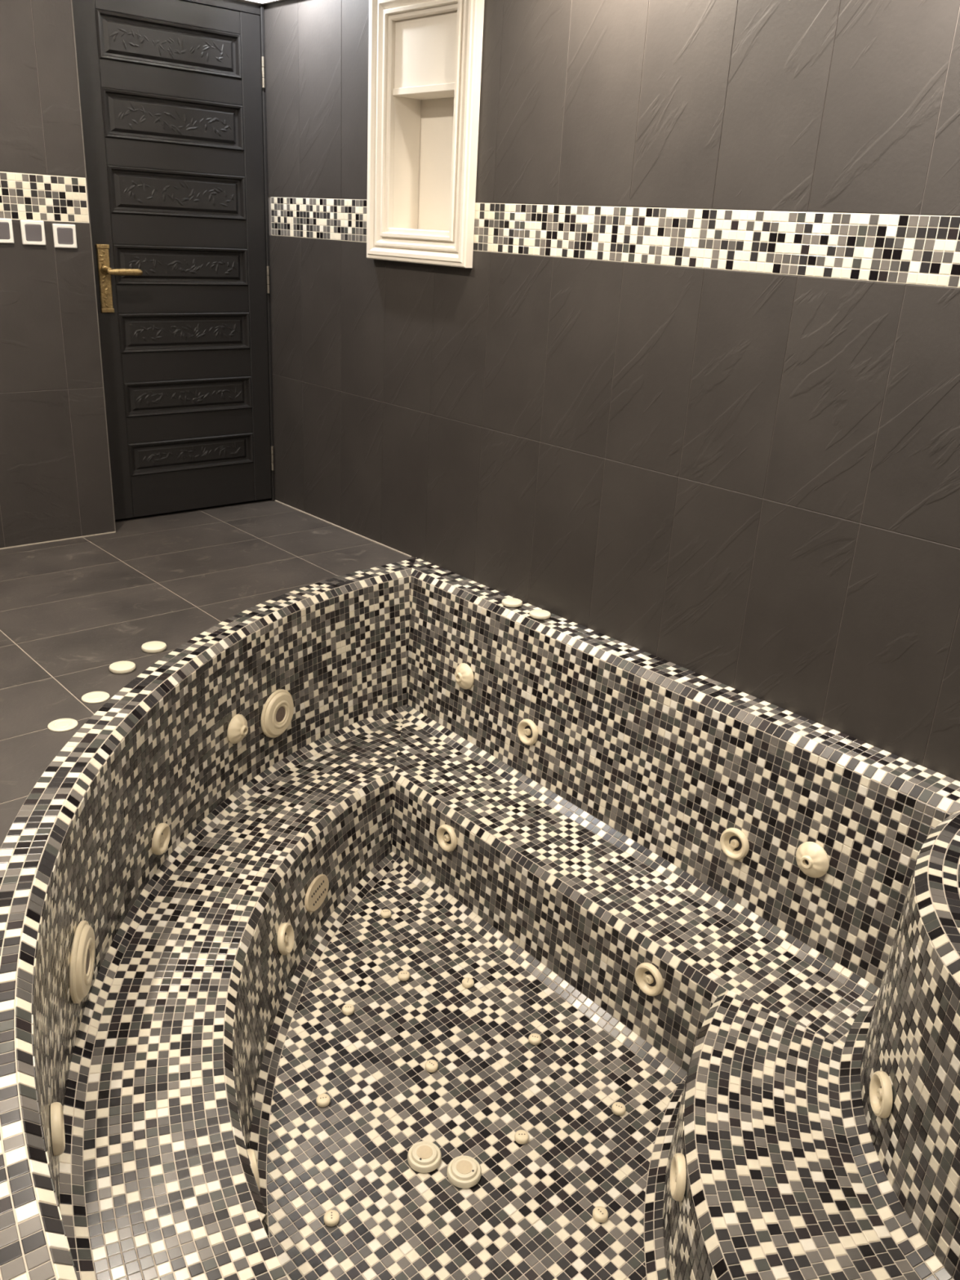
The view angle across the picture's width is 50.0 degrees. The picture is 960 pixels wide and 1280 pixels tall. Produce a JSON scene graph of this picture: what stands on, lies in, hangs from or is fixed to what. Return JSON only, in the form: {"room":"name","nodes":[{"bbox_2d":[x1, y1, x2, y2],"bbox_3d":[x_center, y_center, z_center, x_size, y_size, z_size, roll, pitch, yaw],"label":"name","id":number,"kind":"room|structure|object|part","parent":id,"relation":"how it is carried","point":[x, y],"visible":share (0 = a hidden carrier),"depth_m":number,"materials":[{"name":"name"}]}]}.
{"room":"spa","nodes":[
{"label":"spa","id":0,"kind":"room"},
{"bbox_2d":[0,0,263,547],"bbox_3d":[-2.887,-1.169,2.865,5.200,2.440,0.330,-16,28,-39],"label":"wall","id":1,"kind":"structure","parent":0,"point":[55,479],"depth_m":3.82,"materials":[{"name":"tile"}]},
{"bbox_2d":[0,217,13,243],"bbox_3d":[-1.693,-1.446,3.638,0.082,0.082,0.011,-16,28,-39],"label":"light switch","id":2,"kind":"object","parent":1,"relation":"attached to","point":[6,224],"visible":1,"depth_m":3.65,"materials":[{"name":"white plastic"}]},
{"bbox_2d":[19,220,46,245],"bbox_3d":[-1.609,-1.467,3.709,0.082,0.082,0.011,-16,28,-39],"label":"light switch","id":3,"kind":"object","parent":1,"relation":"attached to","point":[33,232],"visible":1,"depth_m":3.71,"materials":[{"name":"white plastic"}]},
{"bbox_2d":[52,223,77,248],"bbox_3d":[-1.525,-1.484,3.783,0.082,0.082,0.011,-16,28,-39],"label":"light switch","id":4,"kind":"object","parent":1,"relation":"attached to","point":[63,234],"visible":1,"depth_m":3.78,"materials":[{"name":"white plastic"}]},
{"bbox_2d":[71,0,275,519],"bbox_3d":[-1.229,-1.514,4.243,0.830,2.030,0.121,-16,28,-39],"label":"door","id":5,"kind":"structure","parent":1,"relation":"in","point":[175,159],"depth_m":4.22,"materials":[{"name":"black paint"}]},
{"bbox_3d":[-1.476,-1.421,4.051,0.048,0.250,0.009,-16,28,-39],"label":"handle plate","id":6,"kind":"part","parent":5,"relation":"part of","materials":[{"name":"gold metal"}]},
{"bbox_3d":[-1.453,-1.442,4.017,0.036,0.036,0.055,-16,28,-39],"label":"lever","id":7,"kind":"part","parent":5,"relation":"part of","materials":[{"name":"gold metal"}]},
{"bbox_3d":[-1.188,-2.399,3.925,0.590,0.079,0.039,-16,28,-39],"label":"rail","id":8,"kind":"part","parent":5,"relation":"part of","materials":[{"name":"black paint"}]},
{"bbox_3d":[-1.183,-2.284,3.958,0.590,0.159,0.019,-16,28,-39],"label":"panel","id":9,"kind":"part","parent":5,"relation":"part of","materials":[{"name":"black paint"}]},
{"bbox_3d":[-1.200,-2.171,4.016,0.590,0.095,0.039,-16,28,-39],"label":"rail","id":10,"kind":"part","parent":5,"relation":"part of","materials":[{"name":"black paint"}]},
{"bbox_3d":[-1.197,-2.044,4.054,0.590,0.168,0.019,-16,28,-39],"label":"panel","id":11,"kind":"part","parent":5,"relation":"part of","materials":[{"name":"black paint"}]},
{"bbox_3d":[-1.214,-1.927,4.114,0.590,0.096,0.039,-16,28,-39],"label":"rail","id":12,"kind":"part","parent":5,"relation":"part of","materials":[{"name":"black paint"}]},
{"bbox_3d":[-1.210,-1.798,4.152,0.590,0.170,0.019,-16,28,-39],"label":"panel","id":13,"kind":"part","parent":5,"relation":"part of","materials":[{"name":"black paint"}]},
{"bbox_3d":[-1.228,-1.672,4.215,0.590,0.113,0.039,-16,28,-39],"label":"rail","id":14,"kind":"part","parent":5,"relation":"part of","materials":[{"name":"black paint"}]},
{"bbox_3d":[-1.224,-1.545,4.253,0.590,0.150,0.019,-16,28,-39],"label":"panel","id":15,"kind":"part","parent":5,"relation":"part of","materials":[{"name":"black paint"}]},
{"bbox_3d":[-1.241,-1.429,4.312,0.590,0.110,0.039,-16,28,-39],"label":"rail","id":16,"kind":"part","parent":5,"relation":"part of","materials":[{"name":"black paint"}]},
{"bbox_3d":[-1.238,-1.301,4.350,0.590,0.155,0.019,-16,28,-39],"label":"panel","id":17,"kind":"part","parent":5,"relation":"part of","materials":[{"name":"black paint"}]},
{"bbox_3d":[-1.255,-1.180,4.411,0.590,0.118,0.039,-16,28,-39],"label":"rail","id":18,"kind":"part","parent":5,"relation":"part of","materials":[{"name":"black paint"}]},
{"bbox_3d":[-1.251,-1.054,4.448,0.590,0.142,0.019,-16,28,-39],"label":"panel","id":19,"kind":"part","parent":5,"relation":"part of","materials":[{"name":"black paint"}]},
{"bbox_3d":[-1.268,-0.942,4.506,0.590,0.110,0.039,-16,28,-39],"label":"rail","id":20,"kind":"part","parent":5,"relation":"part of","materials":[{"name":"black paint"}]},
{"bbox_3d":[-1.264,-0.822,4.541,0.590,0.138,0.019,-16,28,-39],"label":"panel","id":21,"kind":"part","parent":5,"relation":"part of","materials":[{"name":"black paint"}]},
{"bbox_3d":[-1.282,-0.680,4.610,0.590,0.180,0.039,-16,28,-39],"label":"rail","id":22,"kind":"part","parent":5,"relation":"part of","materials":[{"name":"black paint"}]},
{"bbox_2d":[242,0,262,4],"bbox_3d":[-1.134,-2.525,3.789,0.843,0.180,0.135,-16,28,-39],"label":"crown molding","id":23,"kind":"structure","parent":1,"relation":"attached to","point":[259,2],"depth_m":4.09,"materials":[{"name":"white paint"}]},
{"bbox_2d":[0,498,413,848],"bbox_3d":[-0.824,0.855,1.229,5.000,0.104,6.255,-16,28,-39],"label":"floor","id":24,"kind":"structure","parent":0,"point":[71,609],"depth_m":3.61,"materials":[{"name":"tile"}]},
{"bbox_2d":[47,718,78,732],"bbox_3d":[-1.075,0.218,2.654,0.073,0.006,0.073,-16,28,-39],"label":"cap","id":25,"kind":"object","parent":24,"relation":"on","point":[62,724],"visible":1,"depth_m":2.65,"materials":[{"name":"beige plastic"}]},
{"bbox_2d":[81,691,109,703],"bbox_3d":[-1.051,0.156,2.814,0.073,0.006,0.073,-16,28,-39],"label":"cap","id":26,"kind":"object","parent":24,"relation":"on","point":[94,697],"visible":1,"depth_m":2.81,"materials":[{"name":"beige plastic"}]},
{"bbox_2d":[108,661,135,674],"bbox_3d":[-1.041,0.079,2.997,0.074,0.014,0.074,-16,28,-39],"label":"cap","id":27,"kind":"object","parent":24,"relation":"on","point":[119,667],"visible":1,"depth_m":2.98,"materials":[{"name":"beige plastic"}]},
{"bbox_2d":[141,640,166,653],"bbox_3d":[-0.997,0.021,3.148,0.074,0.014,0.074,-16,28,-39],"label":"cap","id":28,"kind":"object","parent":24,"relation":"on","point":[154,646],"visible":1,"depth_m":3.13,"materials":[{"name":"beige plastic"}]},
{"bbox_2d":[0,557,959,1279],"bbox_3d":[-0.220,0.803,2.512,2.459,0.933,2.970,-16,28,-39],"label":"tub","id":29,"kind":"object","parent":24,"relation":"in","point":[588,853],"depth_m":2.73,"materials":[{"name":"tile"}]},
{"bbox_2d":[50,1102,65,1155],"bbox_3d":[-0.792,0.916,1.931,0.019,0.093,0.093,-5,23,-21],"label":"jet","id":30,"kind":"object","parent":29,"relation":"attached to","point":[57,1124],"visible":1,"depth_m":1.90,"materials":[{"name":"beige plastic"}]},
{"bbox_2d":[68,920,95,1003],"bbox_3d":[-0.912,0.740,2.369,0.033,0.182,0.182,-1,22,-10],"label":"cover","id":31,"kind":"object","parent":29,"relation":"attached to","point":[82,962],"visible":1,"depth_m":2.32,"materials":[{"name":"beige plastic"}]},
{"bbox_2d":[151,822,170,855],"bbox_3d":[-0.920,0.575,2.974,0.022,0.093,0.093,6,22,7],"label":"jet","id":32,"kind":"object","parent":29,"relation":"attached to","point":[162,835],"visible":1,"depth_m":2.96,"materials":[{"name":"beige plastic"}]},
{"bbox_2d":[226,714,248,743],"bbox_3d":[-0.779,0.292,3.349,0.040,0.098,0.098,11,23,18],"label":"jet","id":33,"kind":"object","parent":29,"relation":"attached to","point":[237,729],"visible":1,"depth_m":3.33,"materials":[{"name":"beige plastic"}]},
{"bbox_2d":[246,1148,259,1191],"bbox_3d":[-0.491,1.148,2.222,0.019,0.093,0.093,-6,23,-20],"label":"jet","id":34,"kind":"object","parent":29,"relation":"attached to","point":[251,1154],"visible":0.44,"depth_m":2.19,"materials":[{"name":"beige plastic"}]},
{"bbox_2d":[260,688,293,737],"bbox_3d":[-0.695,0.256,3.561,0.026,0.172,0.172,13,24,25],"label":"cover","id":35,"kind":"object","parent":29,"relation":"attached to","point":[277,711],"visible":1,"depth_m":3.54,"materials":[{"name":"beige plastic"}]},
{"bbox_2d":[277,922,294,955],"bbox_3d":[-0.572,0.882,3.039,0.036,0.092,0.093,5,22,4],"label":"jet","id":36,"kind":"object","parent":29,"relation":"attached to","point":[286,937],"visible":1,"depth_m":3.03,"materials":[{"name":"beige plastic"}]},
{"bbox_2d":[304,874,328,911],"bbox_3d":[-0.518,0.805,3.275,0.028,0.091,0.156,9,22,15],"label":"plate","id":37,"kind":"object","parent":29,"relation":"attached to","point":[317,891],"visible":1,"depth_m":3.26,"materials":[{"name":"beige plastic"}]},
{"bbox_2d":[315,1093,330,1106],"bbox_3d":[-0.407,1.196,2.676,0.037,0.016,0.037,-3,23,-16],"label":"jet","id":38,"kind":"object","parent":29,"relation":"on","point":[322,1100],"visible":1,"depth_m":2.67,"materials":[{"name":"beige plastic"}]},
{"bbox_2d":[323,1209,339,1226],"bbox_3d":[-0.340,1.325,2.361,0.037,0.016,0.037,0,22,-8],"label":"jet","id":39,"kind":"object","parent":29,"relation":"in","point":[331,1217],"visible":1,"depth_m":2.35,"materials":[{"name":"beige plastic"}]},
{"bbox_2d":[342,1004,354,1015],"bbox_3d":[-0.383,1.072,2.989,0.037,0.016,0.037,1,22,-6],"label":"jet","id":40,"kind":"object","parent":29,"relation":"in","point":[347,1009],"visible":1,"depth_m":2.98,"materials":[{"name":"beige plastic"}]},
{"bbox_2d":[380,909,391,918],"bbox_3d":[-0.312,0.907,3.414,0.037,0.016,0.037,-2,22,-13],"label":"jet","id":41,"kind":"object","parent":29,"relation":"in","point":[384,913],"visible":1,"depth_m":3.40,"materials":[{"name":"beige plastic"}]},
{"bbox_2d":[397,970,409,981],"bbox_3d":[-0.232,1.022,3.136,0.037,0.016,0.037,-1,22,-10],"label":"jet","id":42,"kind":"object","parent":29,"relation":"in","point":[403,975],"visible":1,"depth_m":3.13,"materials":[{"name":"beige plastic"}]},
{"bbox_2d":[407,1141,441,1173],"bbox_3d":[-0.136,1.265,2.526,0.083,0.026,0.083,11,23,20],"label":"drain cover","id":43,"kind":"object","parent":29,"relation":"in","point":[423,1157],"visible":1,"depth_m":2.51,"materials":[{"name":"beige plastic"}]},
{"bbox_2d":[416,1145,432,1159],"bbox_3d":[-0.136,1.254,2.521,0.039,0.001,0.039,11,23,20],"label":"grille","id":44,"kind":"object","parent":43,"relation":"attached to","point":[423,1152],"depth_m":2.52,"materials":[{"name":"beige plastic"}]},
{"bbox_2d":[424,1059,438,1072],"bbox_3d":[-0.132,1.160,2.804,0.037,0.016,0.037,21,28,37],"label":"jet","id":45,"kind":"object","parent":29,"relation":"in","point":[431,1065],"visible":1,"depth_m":2.80,"materials":[{"name":"beige plastic"}]},
{"bbox_2d":[436,824,457,851],"bbox_3d":[-0.113,0.665,3.451,0.023,0.093,0.093,-16,28,-39],"label":"jet","id":46,"kind":"object","parent":29,"relation":"attached to","point":[446,837],"visible":1,"depth_m":3.45,"materials":[{"name":"beige plastic"}]},
{"bbox_2d":[444,831,451,844],"bbox_3d":[-0.107,0.663,3.455,0.001,0.043,0.043,-13,-14,-40],"label":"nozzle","id":47,"kind":"object","parent":46,"relation":"attached to","point":[446,833],"depth_m":3.45,"materials":[{"name":"beige plastic"}]},
{"bbox_2d":[447,1155,481,1188],"bbox_3d":[-0.038,1.284,2.491,0.083,0.026,0.083,13,24,23],"label":"drain cover","id":48,"kind":"object","parent":29,"relation":"in","point":[463,1171],"visible":1,"depth_m":2.48,"materials":[{"name":"beige plastic"}]},
{"bbox_2d":[456,1160,472,1173],"bbox_3d":[-0.038,1.273,2.487,0.039,0.001,0.039,13,24,23],"label":"grille","id":49,"kind":"object","parent":48,"relation":"attached to","point":[463,1166],"depth_m":2.49,"materials":[{"name":"beige plastic"}]},
{"bbox_2d":[454,662,474,688],"bbox_3d":[-0.067,0.137,3.804,0.044,0.098,0.098,-15,28,-38],"label":"jet","id":50,"kind":"object","parent":29,"relation":"attached to","point":[464,674],"visible":1,"depth_m":3.78,"materials":[{"name":"beige plastic"}]},
{"bbox_2d":[462,977,474,988],"bbox_3d":[-0.036,1.038,3.122,0.037,0.016,0.037,7,22,10],"label":"jet","id":51,"kind":"object","parent":29,"relation":"in","point":[468,982],"visible":1,"depth_m":3.11,"materials":[{"name":"beige plastic"}]},
{"bbox_3d":[0.114,-0.133,3.665,0.074,0.014,0.074,-16,28,-39],"label":"loose cap","id":52,"kind":"part","parent":29,"relation":"part of","materials":[{"name":"beige plastic"}]},
{"bbox_2d":[514,1129,528,1144],"bbox_3d":[0.105,1.254,2.600,0.037,0.016,0.037,2,22,-4],"label":"jet","id":53,"kind":"object","parent":29,"relation":"in","point":[521,1136],"visible":1,"depth_m":2.59,"materials":[{"name":"beige plastic"}]},
{"bbox_2d":[517,719,537,745],"bbox_3d":[0.165,0.322,3.586,0.025,0.093,0.093,-15,28,-38],"label":"jet","id":54,"kind":"object","parent":29,"relation":"attached to","point":[527,731],"visible":1,"depth_m":3.58,"materials":[{"name":"beige plastic"}]},
{"bbox_2d":[524,725,532,737],"bbox_3d":[0.170,0.320,3.590,0.001,0.043,0.043,-10,8,-40],"label":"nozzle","id":55,"kind":"object","parent":54,"relation":"attached to","point":[527,726],"depth_m":3.59,"materials":[{"name":"beige plastic"}]},
{"bbox_2d":[528,1033,541,1044],"bbox_3d":[0.156,1.130,2.918,0.037,0.016,0.037,8,22,11],"label":"jet","id":56,"kind":"object","parent":29,"relation":"in","point":[534,1038],"visible":1,"depth_m":2.91,"materials":[{"name":"beige plastic"}]},
{"bbox_3d":[0.208,-0.089,3.567,0.074,0.014,0.074,-16,28,-39],"label":"loose cap","id":57,"kind":"part","parent":29,"relation":"part of","materials":[{"name":"beige plastic"}]},
{"bbox_2d":[592,1205,608,1222],"bbox_3d":[0.281,1.341,2.406,0.037,0.016,0.037,-14,27,-36],"label":"jet","id":58,"kind":"object","parent":29,"relation":"in","point":[600,1214],"visible":1,"depth_m":2.40,"materials":[{"name":"beige plastic"}]},
{"bbox_2d":[611,1102,626,1115],"bbox_3d":[0.364,1.229,2.700,0.037,0.016,0.037,13,24,22],"label":"jet","id":59,"kind":"object","parent":29,"relation":"in","point":[619,1108],"visible":1,"depth_m":2.69,"materials":[{"name":"beige plastic"}]},
{"bbox_2d":[635,962,663,995],"bbox_3d":[0.467,0.940,2.849,0.023,0.093,0.093,-16,28,-39],"label":"jet","id":60,"kind":"object","parent":29,"relation":"attached to","point":[648,978],"visible":1,"depth_m":2.85,"materials":[{"name":"beige plastic"}]},
{"bbox_2d":[644,970,656,986],"bbox_3d":[0.472,0.939,2.853,0.001,0.043,0.043,-13,15,-40],"label":"nozzle","id":61,"kind":"object","parent":60,"relation":"attached to","point":[647,972],"depth_m":2.85,"materials":[{"name":"beige plastic"}]},
{"bbox_2d":[670,1152,686,1201],"bbox_3d":[0.425,1.155,2.216,0.023,0.093,0.093,5,22,3],"label":"jet","id":62,"kind":"object","parent":29,"relation":"attached to","point":[677,1168],"visible":1,"depth_m":2.19,"materials":[{"name":"beige plastic"}]},
{"bbox_2d":[720,827,749,859],"bbox_3d":[0.734,0.589,2.973,0.027,0.092,0.093,-15,28,-38],"label":"jet","id":63,"kind":"object","parent":29,"relation":"attached to","point":[734,842],"visible":1,"depth_m":2.97,"materials":[{"name":"beige plastic"}]},
{"bbox_2d":[728,835,742,850],"bbox_3d":[0.739,0.588,2.977,0.001,0.043,0.043,-9,51,-41],"label":"nozzle","id":64,"kind":"object","parent":63,"relation":"attached to","point":[732,837],"depth_m":2.97,"materials":[{"name":"beige plastic"}]},
{"bbox_2d":[795,841,829,877],"bbox_3d":[0.890,0.598,2.780,0.046,0.098,0.098,-15,28,-38],"label":"jet","id":65,"kind":"object","parent":29,"relation":"attached to","point":[811,858],"visible":1,"depth_m":2.76,"materials":[{"name":"beige plastic"}]},
{"bbox_2d":[869,1071,893,1118],"bbox_3d":[0.846,0.960,2.175,0.021,0.093,0.093,4,22,3],"label":"jet","id":66,"kind":"object","parent":29,"relation":"attached to","point":[881,1097],"visible":1,"depth_m":2.16,"materials":[{"name":"beige plastic"}]},
{"bbox_2d":[263,0,959,1000],"bbox_3d":[1.112,-0.330,2.662,0.202,3.440,6.400,-16,28,-39],"label":"wall","id":67,"kind":"structure","parent":0,"point":[688,395],"depth_m":2.98,"materials":[{"name":"tile"}]},
{"bbox_2d":[262,0,284,4],"bbox_3d":[1.130,-1.660,1.932,0.135,0.180,6.200,-16,28,-39],"label":"crown molding","id":68,"kind":"structure","parent":67,"relation":"attached to","point":[264,2],"depth_m":4.08,"materials":[{"name":"white paint"}]},
{"bbox_2d":[366,0,484,267],"bbox_3d":[-0.158,-1.796,3.609,0.178,0.894,0.580,-16,28,-39],"label":"wall niche","id":69,"kind":"object","parent":67,"relation":"attached to","point":[424,56],"visible":0.89,"depth_m":3.62,"materials":[{"name":"white paint"}]},
{"bbox_3d":[-0.269,-1.866,3.741,0.120,0.728,0.020,-16,28,-39],"label":"panel","id":70,"kind":"part","parent":69,"relation":"part of","materials":[{"name":"white paint"}]},
{"bbox_3d":[-0.205,-1.782,3.569,0.034,0.734,0.420,-16,28,-39],"label":"moulding","id":71,"kind":"part","parent":69,"relation":"part of","materials":[{"name":"white paint"}]},
{"bbox_2d":[392,82,454,99],"bbox_3d":[-0.145,-1.903,3.572,0.130,0.022,0.352,-16,28,-39],"label":"shelf","id":72,"kind":"object","parent":69,"relation":"attached to","point":[401,91],"depth_m":3.58,"materials":[{"name":"white paint"}]},
{"bbox_3d":[-0.137,-2.013,3.531,0.124,0.214,0.352,-16,28,-39],"label":"panel","id":73,"kind":"part","parent":69,"relation":"part of","materials":[{"name":"white paint"}]},
{"bbox_3d":[-0.096,-1.823,3.656,0.015,0.728,0.392,-16,28,-39],"label":"panel","id":74,"kind":"part","parent":69,"relation":"part of","materials":[{"name":"white paint"}]}
]}

